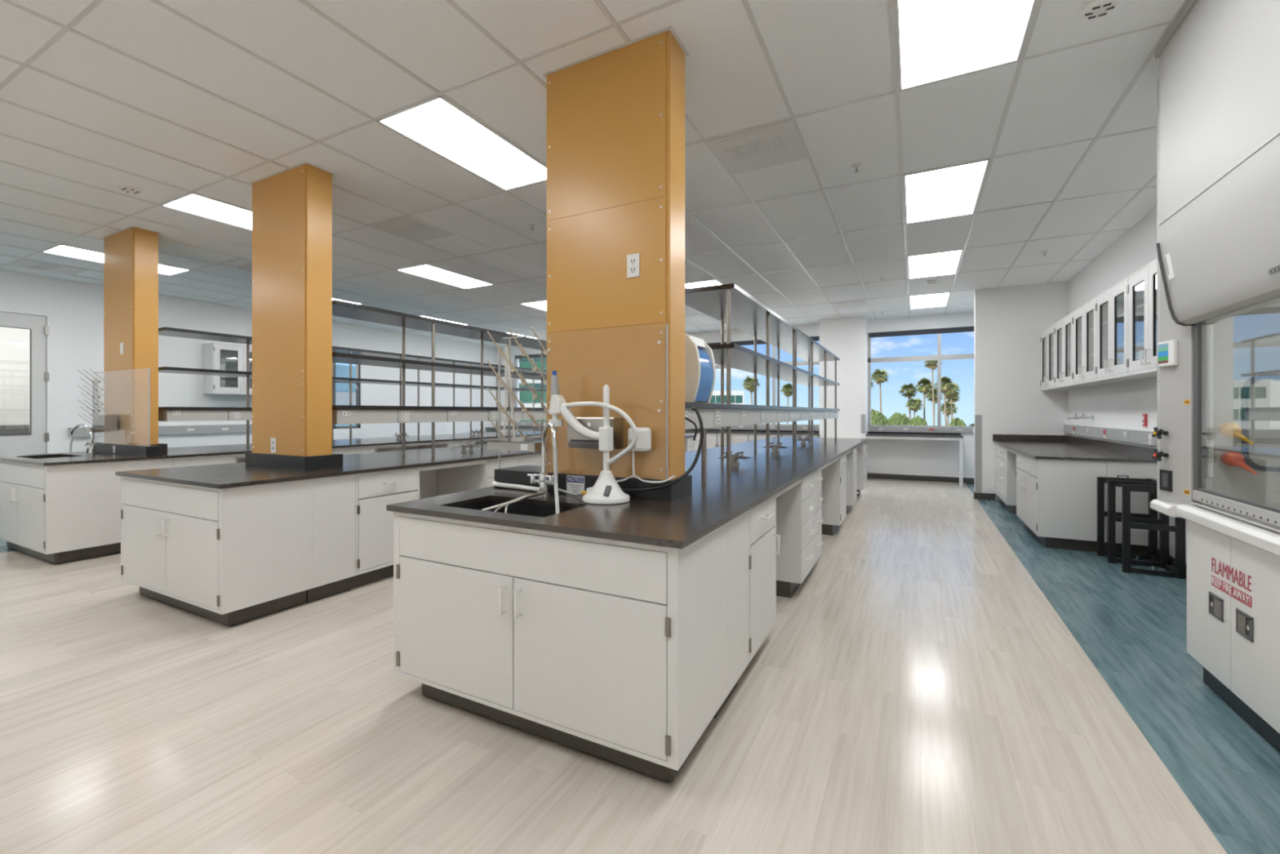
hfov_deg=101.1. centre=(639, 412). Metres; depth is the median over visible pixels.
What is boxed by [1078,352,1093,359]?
shelf
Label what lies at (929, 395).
palm tree
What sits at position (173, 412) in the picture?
outlet
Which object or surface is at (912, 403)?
palm tree
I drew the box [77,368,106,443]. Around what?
drying rack
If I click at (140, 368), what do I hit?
shield
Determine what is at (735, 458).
turret
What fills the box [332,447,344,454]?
base cabinet
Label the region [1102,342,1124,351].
shelf
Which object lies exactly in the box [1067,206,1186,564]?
wall
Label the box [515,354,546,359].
roller blind
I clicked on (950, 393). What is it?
palm tree
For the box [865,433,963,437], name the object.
countertop
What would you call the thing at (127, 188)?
smoke detector
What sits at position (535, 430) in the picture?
base cabinet
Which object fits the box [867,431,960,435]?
backsplash
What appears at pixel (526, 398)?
building
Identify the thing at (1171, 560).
baseboard
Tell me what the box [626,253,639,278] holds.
wall outlet
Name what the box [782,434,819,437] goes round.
base cabinet
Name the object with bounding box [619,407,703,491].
cable
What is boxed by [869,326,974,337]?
roller blind
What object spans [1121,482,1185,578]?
steel frame
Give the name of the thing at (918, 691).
floor
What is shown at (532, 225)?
sprinkler
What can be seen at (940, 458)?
wall
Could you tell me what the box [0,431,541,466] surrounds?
countertop
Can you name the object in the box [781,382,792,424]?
palm tree
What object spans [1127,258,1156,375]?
upper cabinet
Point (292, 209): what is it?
column
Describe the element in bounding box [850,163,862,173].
sprinkler
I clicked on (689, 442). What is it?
base cabinet
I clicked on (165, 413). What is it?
shelf
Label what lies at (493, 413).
outlet
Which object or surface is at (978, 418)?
trim
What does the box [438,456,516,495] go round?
base cabinet
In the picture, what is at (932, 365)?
palm tree
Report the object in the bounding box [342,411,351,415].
outlet
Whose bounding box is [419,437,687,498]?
base cabinet
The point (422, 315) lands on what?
recessed light
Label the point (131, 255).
column
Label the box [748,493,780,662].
base cabinet
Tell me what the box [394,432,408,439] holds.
turret
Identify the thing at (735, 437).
base cabinet
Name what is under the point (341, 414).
shelf
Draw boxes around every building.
[335,364,355,426]
[519,357,546,422]
[710,390,743,404]
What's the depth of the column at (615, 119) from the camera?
2.75 m
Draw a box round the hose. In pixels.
[492,480,539,492]
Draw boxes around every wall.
[0,269,497,453]
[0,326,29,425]
[500,311,974,478]
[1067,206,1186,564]
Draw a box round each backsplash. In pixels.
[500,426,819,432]
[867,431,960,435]
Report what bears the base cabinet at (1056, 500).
on the floor
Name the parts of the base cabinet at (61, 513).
door, handle, handle, panel, door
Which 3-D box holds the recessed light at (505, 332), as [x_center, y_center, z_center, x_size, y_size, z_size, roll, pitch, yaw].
[-3.104,-1.899,13.214,0.581,0.010,1.217,0,0,28]
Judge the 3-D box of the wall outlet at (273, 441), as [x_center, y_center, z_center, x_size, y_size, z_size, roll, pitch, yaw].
[-2.943,0.267,4.228,0.072,0.120,0.008,0,0,28]
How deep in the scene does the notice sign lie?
2.84 m
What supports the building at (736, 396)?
on the parking lot
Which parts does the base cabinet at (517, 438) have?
drawer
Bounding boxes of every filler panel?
[128,457,171,471]
[306,474,355,603]
[713,510,748,718]
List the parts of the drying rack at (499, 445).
label plate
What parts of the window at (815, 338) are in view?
sill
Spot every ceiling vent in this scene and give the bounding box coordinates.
[8,258,88,275]
[218,257,252,271]
[370,216,455,242]
[706,120,807,174]
[831,299,870,309]
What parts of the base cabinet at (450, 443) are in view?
drawer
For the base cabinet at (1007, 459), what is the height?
0.887 m
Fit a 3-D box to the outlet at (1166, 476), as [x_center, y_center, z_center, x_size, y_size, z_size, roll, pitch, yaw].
[2.861,0.371,2.867,0.008,0.112,0.079,0,0,10]
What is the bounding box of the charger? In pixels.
[627,427,651,475]
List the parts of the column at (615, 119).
cladding panel, cladding panel, cladding panel, ceiling trim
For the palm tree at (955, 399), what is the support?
on the parking lot
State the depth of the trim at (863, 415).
10.41 m
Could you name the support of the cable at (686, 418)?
hanging from the shelf at (729, 304)
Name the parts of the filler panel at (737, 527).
panel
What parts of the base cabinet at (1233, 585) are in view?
door, latch frame, latch frame, door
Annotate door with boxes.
[0,306,61,455]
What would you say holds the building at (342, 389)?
on the parking lot
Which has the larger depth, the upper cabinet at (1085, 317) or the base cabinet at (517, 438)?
the base cabinet at (517, 438)
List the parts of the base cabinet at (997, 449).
drawer, drawer, drawer, drawer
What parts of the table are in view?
leg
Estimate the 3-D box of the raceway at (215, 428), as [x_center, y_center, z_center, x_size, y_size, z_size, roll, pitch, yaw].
[-7.581,0.294,8.819,0.052,0.145,2.780,0,0,28]
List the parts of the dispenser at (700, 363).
lid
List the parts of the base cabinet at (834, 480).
drawer, door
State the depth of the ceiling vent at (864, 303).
9.24 m
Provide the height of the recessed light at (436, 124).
0.010 m
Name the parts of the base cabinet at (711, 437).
drawer, door, drawer, door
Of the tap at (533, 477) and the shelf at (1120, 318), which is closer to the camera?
the tap at (533, 477)
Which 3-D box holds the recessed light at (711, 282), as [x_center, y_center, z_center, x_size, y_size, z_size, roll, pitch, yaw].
[1.115,-1.899,8.221,0.581,0.010,1.217,0,0,28]
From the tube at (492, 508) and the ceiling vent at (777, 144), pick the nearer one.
the tube at (492, 508)
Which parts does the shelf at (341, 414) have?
post, post, shelf, shelf, shelf, post, post, post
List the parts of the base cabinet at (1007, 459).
drawer, drawer, drawer, drawer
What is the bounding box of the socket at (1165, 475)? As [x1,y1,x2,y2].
[1162,472,1168,487]
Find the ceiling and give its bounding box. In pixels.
[0,0,1184,346]
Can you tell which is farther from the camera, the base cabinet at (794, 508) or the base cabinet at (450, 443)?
the base cabinet at (450, 443)
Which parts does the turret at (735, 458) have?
tap arm, tap arm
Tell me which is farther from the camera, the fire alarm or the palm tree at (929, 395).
the palm tree at (929, 395)
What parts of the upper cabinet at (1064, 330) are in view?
door, handle, door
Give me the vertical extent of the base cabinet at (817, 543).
0.887 m
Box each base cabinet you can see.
[0,460,128,564]
[120,475,312,626]
[171,453,236,467]
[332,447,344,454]
[344,445,376,454]
[351,466,419,588]
[393,511,727,782]
[418,439,475,448]
[419,437,687,498]
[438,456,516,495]
[479,436,523,444]
[516,429,537,431]
[516,453,541,466]
[684,436,694,452]
[687,432,717,450]
[717,432,748,446]
[748,433,782,441]
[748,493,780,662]
[776,472,813,598]
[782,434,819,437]
[812,466,822,567]
[822,452,848,535]
[846,446,858,514]
[857,441,867,496]
[994,443,1006,506]
[1000,444,1016,514]
[1015,451,1106,551]
[1104,461,1156,555]
[1186,519,1279,752]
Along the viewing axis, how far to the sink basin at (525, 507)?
2.66 m
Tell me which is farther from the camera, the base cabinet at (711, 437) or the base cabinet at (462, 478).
the base cabinet at (711, 437)
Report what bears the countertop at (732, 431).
on the base cabinet at (784, 435)
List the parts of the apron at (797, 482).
apron rail, apron rail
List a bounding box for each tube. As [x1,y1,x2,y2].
[481,491,543,511]
[493,498,523,512]
[558,488,581,495]
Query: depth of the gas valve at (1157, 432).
2.86 m
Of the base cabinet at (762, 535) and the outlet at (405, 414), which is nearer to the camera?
the base cabinet at (762, 535)
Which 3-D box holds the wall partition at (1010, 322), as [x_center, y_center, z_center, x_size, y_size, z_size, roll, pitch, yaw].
[5.817,-0.276,7.979,1.267,3.256,0.130,0,0,28]
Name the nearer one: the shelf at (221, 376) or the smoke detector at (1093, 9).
the smoke detector at (1093, 9)
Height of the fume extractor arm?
0.653 m
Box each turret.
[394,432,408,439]
[455,441,479,452]
[469,429,480,435]
[717,451,751,465]
[762,442,787,453]
[795,436,813,444]
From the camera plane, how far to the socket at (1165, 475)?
2.86 m
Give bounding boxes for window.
[333,362,359,428]
[515,354,546,422]
[706,336,819,426]
[867,326,974,428]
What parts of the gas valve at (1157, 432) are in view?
knob, valve stem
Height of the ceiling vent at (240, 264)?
0.014 m
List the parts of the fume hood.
trim, rod, sill, sash rail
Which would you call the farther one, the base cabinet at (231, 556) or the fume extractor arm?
the base cabinet at (231, 556)
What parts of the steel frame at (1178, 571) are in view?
post, rail, rail, rail, rail, post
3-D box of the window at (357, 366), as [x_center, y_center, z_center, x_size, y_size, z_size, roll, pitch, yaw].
[-6.600,-0.478,10.890,0.080,1.660,1.700,0,0,28]
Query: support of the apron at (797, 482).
on the floor
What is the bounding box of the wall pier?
[819,315,867,479]
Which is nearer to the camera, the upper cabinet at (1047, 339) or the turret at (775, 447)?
the turret at (775, 447)
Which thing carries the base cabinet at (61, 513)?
on the floor
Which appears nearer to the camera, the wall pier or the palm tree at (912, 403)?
the wall pier
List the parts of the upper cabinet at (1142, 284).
door, handle, handle, door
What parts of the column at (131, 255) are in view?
cladding panel, cladding panel, ceiling trim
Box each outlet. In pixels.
[172,411,180,414]
[233,411,239,418]
[270,437,275,453]
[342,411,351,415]
[402,411,408,420]
[491,411,496,418]
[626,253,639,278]
[716,410,720,423]
[1160,469,1172,491]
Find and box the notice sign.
[566,475,584,492]
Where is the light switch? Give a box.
[120,342,123,354]
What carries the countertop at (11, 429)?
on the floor
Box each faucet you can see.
[69,423,96,454]
[527,422,559,513]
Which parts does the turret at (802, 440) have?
tap arm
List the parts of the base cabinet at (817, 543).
drawer, drawer, drawer, drawer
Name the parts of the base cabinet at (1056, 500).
drawer, door, handle, drawer, door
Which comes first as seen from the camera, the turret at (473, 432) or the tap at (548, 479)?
the tap at (548, 479)
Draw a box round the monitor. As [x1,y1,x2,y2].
[1158,339,1177,367]
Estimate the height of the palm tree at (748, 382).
17.154 m
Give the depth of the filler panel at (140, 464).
5.20 m
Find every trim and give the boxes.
[861,413,865,433]
[974,414,982,493]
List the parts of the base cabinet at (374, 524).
drawer, door, handle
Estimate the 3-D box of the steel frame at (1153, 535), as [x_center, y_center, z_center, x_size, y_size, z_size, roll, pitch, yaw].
[4.518,0.969,4.906,0.420,0.766,0.100,0,0,28]
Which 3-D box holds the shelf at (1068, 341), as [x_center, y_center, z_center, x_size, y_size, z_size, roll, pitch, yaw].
[5.482,-0.901,6.546,0.264,0.020,0.864,0,0,28]
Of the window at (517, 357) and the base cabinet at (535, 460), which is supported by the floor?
the base cabinet at (535, 460)
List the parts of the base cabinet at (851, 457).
drawer, drawer, drawer, drawer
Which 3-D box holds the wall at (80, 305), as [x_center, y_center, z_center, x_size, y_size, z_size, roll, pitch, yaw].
[-7.400,-0.276,9.390,0.150,3.256,14.200,0,0,28]
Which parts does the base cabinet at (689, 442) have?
drawer, drawer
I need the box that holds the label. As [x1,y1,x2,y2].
[1267,265,1279,275]
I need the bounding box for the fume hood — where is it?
[1150,0,1279,555]
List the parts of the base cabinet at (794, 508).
drawer, drawer, drawer, drawer, handle, handle, handle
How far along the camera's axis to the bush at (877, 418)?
76.92 m
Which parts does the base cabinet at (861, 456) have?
drawer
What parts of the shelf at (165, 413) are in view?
shelf, post, post, post, shelf, shelf, post, post, post, post, post, post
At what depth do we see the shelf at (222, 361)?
9.29 m
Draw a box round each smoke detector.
[115,183,143,194]
[926,280,937,284]
[1080,0,1119,19]
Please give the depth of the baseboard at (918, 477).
10.41 m
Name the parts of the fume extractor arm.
curved arm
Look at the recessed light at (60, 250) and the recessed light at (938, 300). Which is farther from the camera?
the recessed light at (938, 300)
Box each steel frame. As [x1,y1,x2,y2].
[1097,475,1157,560]
[1107,478,1168,568]
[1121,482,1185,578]
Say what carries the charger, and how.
attached to the shield at (659, 341)
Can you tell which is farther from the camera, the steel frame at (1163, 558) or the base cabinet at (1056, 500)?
the base cabinet at (1056, 500)
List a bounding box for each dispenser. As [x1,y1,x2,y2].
[93,414,117,430]
[567,417,623,448]
[684,333,715,403]
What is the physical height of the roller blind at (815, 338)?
0.098 m
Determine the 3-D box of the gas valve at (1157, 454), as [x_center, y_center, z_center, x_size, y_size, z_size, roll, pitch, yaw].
[2.834,0.234,2.865,0.062,0.065,0.063,0,0,28]
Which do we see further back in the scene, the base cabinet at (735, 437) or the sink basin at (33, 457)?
the base cabinet at (735, 437)
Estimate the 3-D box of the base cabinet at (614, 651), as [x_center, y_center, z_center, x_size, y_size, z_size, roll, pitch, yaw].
[-0.401,0.908,2.381,1.464,0.887,0.583,0,0,28]
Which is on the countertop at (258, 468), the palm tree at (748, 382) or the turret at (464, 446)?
the turret at (464, 446)
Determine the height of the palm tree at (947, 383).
16.657 m
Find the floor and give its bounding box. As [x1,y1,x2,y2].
[0,477,1279,853]
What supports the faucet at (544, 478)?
on the countertop at (677, 515)
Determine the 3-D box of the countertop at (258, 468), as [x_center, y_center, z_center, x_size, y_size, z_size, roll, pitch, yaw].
[-1.385,0.401,7.012,1.486,0.126,7.850,0,0,28]
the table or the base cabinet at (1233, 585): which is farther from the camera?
the table
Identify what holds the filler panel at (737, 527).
on the floor
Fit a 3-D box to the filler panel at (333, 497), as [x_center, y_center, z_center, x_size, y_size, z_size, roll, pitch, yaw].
[-2.449,0.908,3.961,0.500,0.887,0.320,0,0,28]
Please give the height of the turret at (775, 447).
0.106 m
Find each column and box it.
[102,226,161,444]
[248,161,335,456]
[542,26,689,479]
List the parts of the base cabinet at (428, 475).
apron rail, core panel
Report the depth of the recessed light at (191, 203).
4.95 m
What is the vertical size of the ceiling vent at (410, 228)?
0.014 m
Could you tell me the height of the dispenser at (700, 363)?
0.425 m
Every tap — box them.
[88,444,96,448]
[527,473,539,484]
[544,475,554,484]
[1066,413,1094,419]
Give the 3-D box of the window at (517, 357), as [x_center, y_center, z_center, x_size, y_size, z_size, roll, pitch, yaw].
[-2.253,-0.664,14.538,3.050,1.938,0.110,0,0,28]
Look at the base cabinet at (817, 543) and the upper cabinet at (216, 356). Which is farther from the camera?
the upper cabinet at (216, 356)
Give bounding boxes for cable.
[616,475,675,483]
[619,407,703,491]
[684,417,697,440]
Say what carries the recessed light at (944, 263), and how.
in the ceiling
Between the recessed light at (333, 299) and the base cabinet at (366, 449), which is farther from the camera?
the recessed light at (333, 299)
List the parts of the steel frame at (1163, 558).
post, rail, rail, rail, rail, post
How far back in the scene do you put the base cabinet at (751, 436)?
11.34 m
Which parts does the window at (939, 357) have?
sill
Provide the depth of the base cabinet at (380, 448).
8.29 m
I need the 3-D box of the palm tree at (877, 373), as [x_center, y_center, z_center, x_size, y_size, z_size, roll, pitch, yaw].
[41.931,1.299,92.164,3.542,18.106,3.376,0,0,28]
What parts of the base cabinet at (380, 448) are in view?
apron rail, apron rail, apron rail, apron rail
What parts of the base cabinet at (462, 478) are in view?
drawer, drawer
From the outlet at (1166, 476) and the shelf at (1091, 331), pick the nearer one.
the outlet at (1166, 476)
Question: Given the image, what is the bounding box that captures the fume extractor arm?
[548,370,638,504]
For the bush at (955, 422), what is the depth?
85.49 m
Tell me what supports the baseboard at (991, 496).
attached to the wall partition at (1010, 322)
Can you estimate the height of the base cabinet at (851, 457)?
0.887 m
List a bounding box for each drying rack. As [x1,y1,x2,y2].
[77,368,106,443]
[486,326,547,471]
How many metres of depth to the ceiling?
3.57 m
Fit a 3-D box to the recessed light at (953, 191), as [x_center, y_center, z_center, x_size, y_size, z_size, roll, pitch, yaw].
[2.651,-1.899,4.628,0.581,0.010,1.217,0,0,28]
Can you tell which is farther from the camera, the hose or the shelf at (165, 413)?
the shelf at (165, 413)
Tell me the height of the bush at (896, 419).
10.798 m
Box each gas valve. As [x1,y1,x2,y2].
[1151,426,1168,439]
[1151,448,1168,461]
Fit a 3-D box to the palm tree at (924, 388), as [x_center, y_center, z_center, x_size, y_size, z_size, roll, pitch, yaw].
[53.439,1.865,99.003,4.147,16.975,3.962,0,0,28]
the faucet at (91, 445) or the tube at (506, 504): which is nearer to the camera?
the tube at (506, 504)
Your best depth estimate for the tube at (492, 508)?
2.62 m
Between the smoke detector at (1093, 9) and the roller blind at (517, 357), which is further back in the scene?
the roller blind at (517, 357)
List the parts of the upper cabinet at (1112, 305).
door, handle, handle, door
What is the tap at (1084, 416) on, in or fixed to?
attached to the wall at (1122, 405)
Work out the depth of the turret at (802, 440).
7.09 m
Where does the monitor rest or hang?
attached to the fume hood
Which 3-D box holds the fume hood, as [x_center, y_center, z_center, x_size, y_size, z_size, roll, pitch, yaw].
[2.688,-0.677,1.817,0.855,2.449,2.210,0,0,28]
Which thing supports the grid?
attached to the ceiling
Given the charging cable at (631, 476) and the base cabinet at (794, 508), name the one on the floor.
the base cabinet at (794, 508)
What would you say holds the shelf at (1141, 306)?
attached to the upper cabinet at (1142, 284)
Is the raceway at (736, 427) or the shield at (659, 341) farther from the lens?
the raceway at (736, 427)
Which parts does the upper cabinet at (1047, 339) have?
door, door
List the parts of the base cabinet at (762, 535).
drawer, door, handle, handle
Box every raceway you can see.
[68,424,252,437]
[515,422,819,431]
[868,426,973,433]
[1063,424,1156,445]
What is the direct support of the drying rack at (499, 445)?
on the countertop at (677, 515)
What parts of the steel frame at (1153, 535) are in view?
post, rail, rail, rail, post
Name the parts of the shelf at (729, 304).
post, post, post, post, shelf, shelf, post, shelf, post, post, post, post, post, post, post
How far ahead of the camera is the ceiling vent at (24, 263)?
6.88 m
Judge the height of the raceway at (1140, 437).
0.127 m
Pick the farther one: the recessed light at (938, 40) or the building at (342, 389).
the building at (342, 389)
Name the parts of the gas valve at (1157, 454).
knob, valve stem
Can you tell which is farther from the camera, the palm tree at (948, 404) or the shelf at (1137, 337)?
the palm tree at (948, 404)
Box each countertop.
[0,424,29,435]
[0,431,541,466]
[115,434,693,488]
[386,436,867,548]
[485,426,819,435]
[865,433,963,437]
[992,434,1156,462]
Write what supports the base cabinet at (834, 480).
on the floor
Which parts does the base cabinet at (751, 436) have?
drawer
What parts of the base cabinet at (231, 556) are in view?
door, handle, handle, panel, door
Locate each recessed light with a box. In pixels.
[41,244,190,275]
[160,192,252,230]
[332,297,362,304]
[376,95,546,191]
[395,263,493,288]
[420,315,468,324]
[505,332,537,338]
[520,300,546,311]
[684,280,722,288]
[894,0,1037,90]
[903,159,990,223]
[907,249,963,279]
[909,292,950,309]
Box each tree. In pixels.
[740,376,760,404]
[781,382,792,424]
[871,368,890,413]
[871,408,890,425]
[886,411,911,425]
[898,383,918,420]
[904,396,923,417]
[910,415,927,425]
[913,377,935,420]
[923,355,942,425]
[924,387,942,403]
[934,376,955,426]
[941,400,958,426]
[942,382,961,421]
[942,391,960,422]
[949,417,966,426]
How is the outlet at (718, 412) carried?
attached to the shelf at (729, 304)
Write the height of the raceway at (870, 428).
0.091 m
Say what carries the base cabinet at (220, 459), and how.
on the floor
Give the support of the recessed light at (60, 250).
in the ceiling
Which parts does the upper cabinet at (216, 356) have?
door, door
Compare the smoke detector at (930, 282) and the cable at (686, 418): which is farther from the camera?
the smoke detector at (930, 282)
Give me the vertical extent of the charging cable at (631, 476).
0.058 m
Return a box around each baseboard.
[867,472,974,483]
[973,491,995,500]
[1157,548,1186,577]
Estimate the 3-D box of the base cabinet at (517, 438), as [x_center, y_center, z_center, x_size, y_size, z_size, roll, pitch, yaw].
[-2.636,0.908,10.084,0.698,0.887,0.500,0,0,28]
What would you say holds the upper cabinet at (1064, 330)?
attached to the wall at (1122, 405)
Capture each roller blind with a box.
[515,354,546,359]
[706,336,819,345]
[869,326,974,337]
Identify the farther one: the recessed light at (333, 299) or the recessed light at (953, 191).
the recessed light at (333, 299)
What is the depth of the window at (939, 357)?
10.38 m
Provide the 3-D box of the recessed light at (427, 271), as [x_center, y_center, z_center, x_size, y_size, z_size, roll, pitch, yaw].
[-2.712,-1.899,7.428,0.581,0.010,1.217,0,0,28]
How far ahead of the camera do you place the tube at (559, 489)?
2.78 m
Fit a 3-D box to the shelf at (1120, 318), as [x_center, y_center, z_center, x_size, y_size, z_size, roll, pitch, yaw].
[4.644,-0.901,4.942,0.264,0.020,0.864,0,0,28]
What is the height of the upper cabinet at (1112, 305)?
0.868 m
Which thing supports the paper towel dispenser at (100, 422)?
attached to the shield at (140, 368)
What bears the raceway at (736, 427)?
attached to the wall at (940, 458)
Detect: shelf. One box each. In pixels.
[158,327,546,446]
[220,359,252,364]
[220,375,252,378]
[332,299,546,456]
[684,283,839,481]
[1059,337,1071,345]
[1078,327,1093,336]
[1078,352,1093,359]
[1102,312,1124,324]
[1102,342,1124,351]
[1135,297,1156,309]
[1135,331,1156,340]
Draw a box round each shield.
[101,368,150,446]
[546,323,667,479]
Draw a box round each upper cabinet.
[203,342,252,395]
[1040,323,1081,390]
[1054,311,1103,387]
[1072,296,1132,385]
[1095,276,1156,381]
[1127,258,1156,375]
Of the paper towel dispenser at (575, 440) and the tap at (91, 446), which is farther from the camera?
the tap at (91, 446)
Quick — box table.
[865,431,963,486]
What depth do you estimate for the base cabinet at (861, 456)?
8.43 m
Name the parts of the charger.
socket plate, plug cord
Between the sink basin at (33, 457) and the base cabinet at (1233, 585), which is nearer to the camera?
the base cabinet at (1233, 585)
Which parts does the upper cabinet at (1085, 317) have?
door, handle, door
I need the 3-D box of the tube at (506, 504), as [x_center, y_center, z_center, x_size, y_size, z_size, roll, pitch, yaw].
[-0.643,0.474,2.522,0.096,0.085,0.256,0,0,5]
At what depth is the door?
7.37 m
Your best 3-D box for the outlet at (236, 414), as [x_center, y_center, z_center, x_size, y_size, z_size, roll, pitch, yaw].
[-4.771,0.035,6.236,0.004,0.085,0.070,0,0,28]
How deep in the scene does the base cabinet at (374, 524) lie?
4.16 m
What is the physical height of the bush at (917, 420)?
10.295 m
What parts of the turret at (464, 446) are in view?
tap arm, tap arm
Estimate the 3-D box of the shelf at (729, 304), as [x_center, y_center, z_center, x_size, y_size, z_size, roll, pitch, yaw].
[1.570,-0.236,6.022,0.530,1.348,6.850,0,0,28]
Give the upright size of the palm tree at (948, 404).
12.627 m
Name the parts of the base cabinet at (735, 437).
drawer, door, drawer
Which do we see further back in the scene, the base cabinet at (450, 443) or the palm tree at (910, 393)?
the palm tree at (910, 393)
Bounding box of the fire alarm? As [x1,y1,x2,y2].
[1142,413,1146,426]
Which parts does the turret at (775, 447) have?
tap arm, tap arm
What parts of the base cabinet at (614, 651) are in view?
door, handle, handle, panel, door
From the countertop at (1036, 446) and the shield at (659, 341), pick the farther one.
the countertop at (1036, 446)
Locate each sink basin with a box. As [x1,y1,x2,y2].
[31,456,68,458]
[457,499,573,517]
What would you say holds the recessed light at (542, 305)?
in the ceiling
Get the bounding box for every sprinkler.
[528,223,537,230]
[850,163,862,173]
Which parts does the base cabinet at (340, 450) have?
drawer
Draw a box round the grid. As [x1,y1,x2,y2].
[0,0,1187,346]
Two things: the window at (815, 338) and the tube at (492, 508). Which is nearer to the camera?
the tube at (492, 508)
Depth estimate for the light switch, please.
5.52 m
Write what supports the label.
attached to the fume hood
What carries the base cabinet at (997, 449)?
on the floor
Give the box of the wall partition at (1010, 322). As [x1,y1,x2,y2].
[974,281,1067,500]
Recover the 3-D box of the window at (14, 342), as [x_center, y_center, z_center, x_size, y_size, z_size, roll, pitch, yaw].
[-10.542,-0.276,8.718,0.100,3.256,5.300,0,0,28]
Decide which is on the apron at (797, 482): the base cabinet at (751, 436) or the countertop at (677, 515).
the countertop at (677, 515)
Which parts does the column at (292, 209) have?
cladding panel, cladding panel, ceiling trim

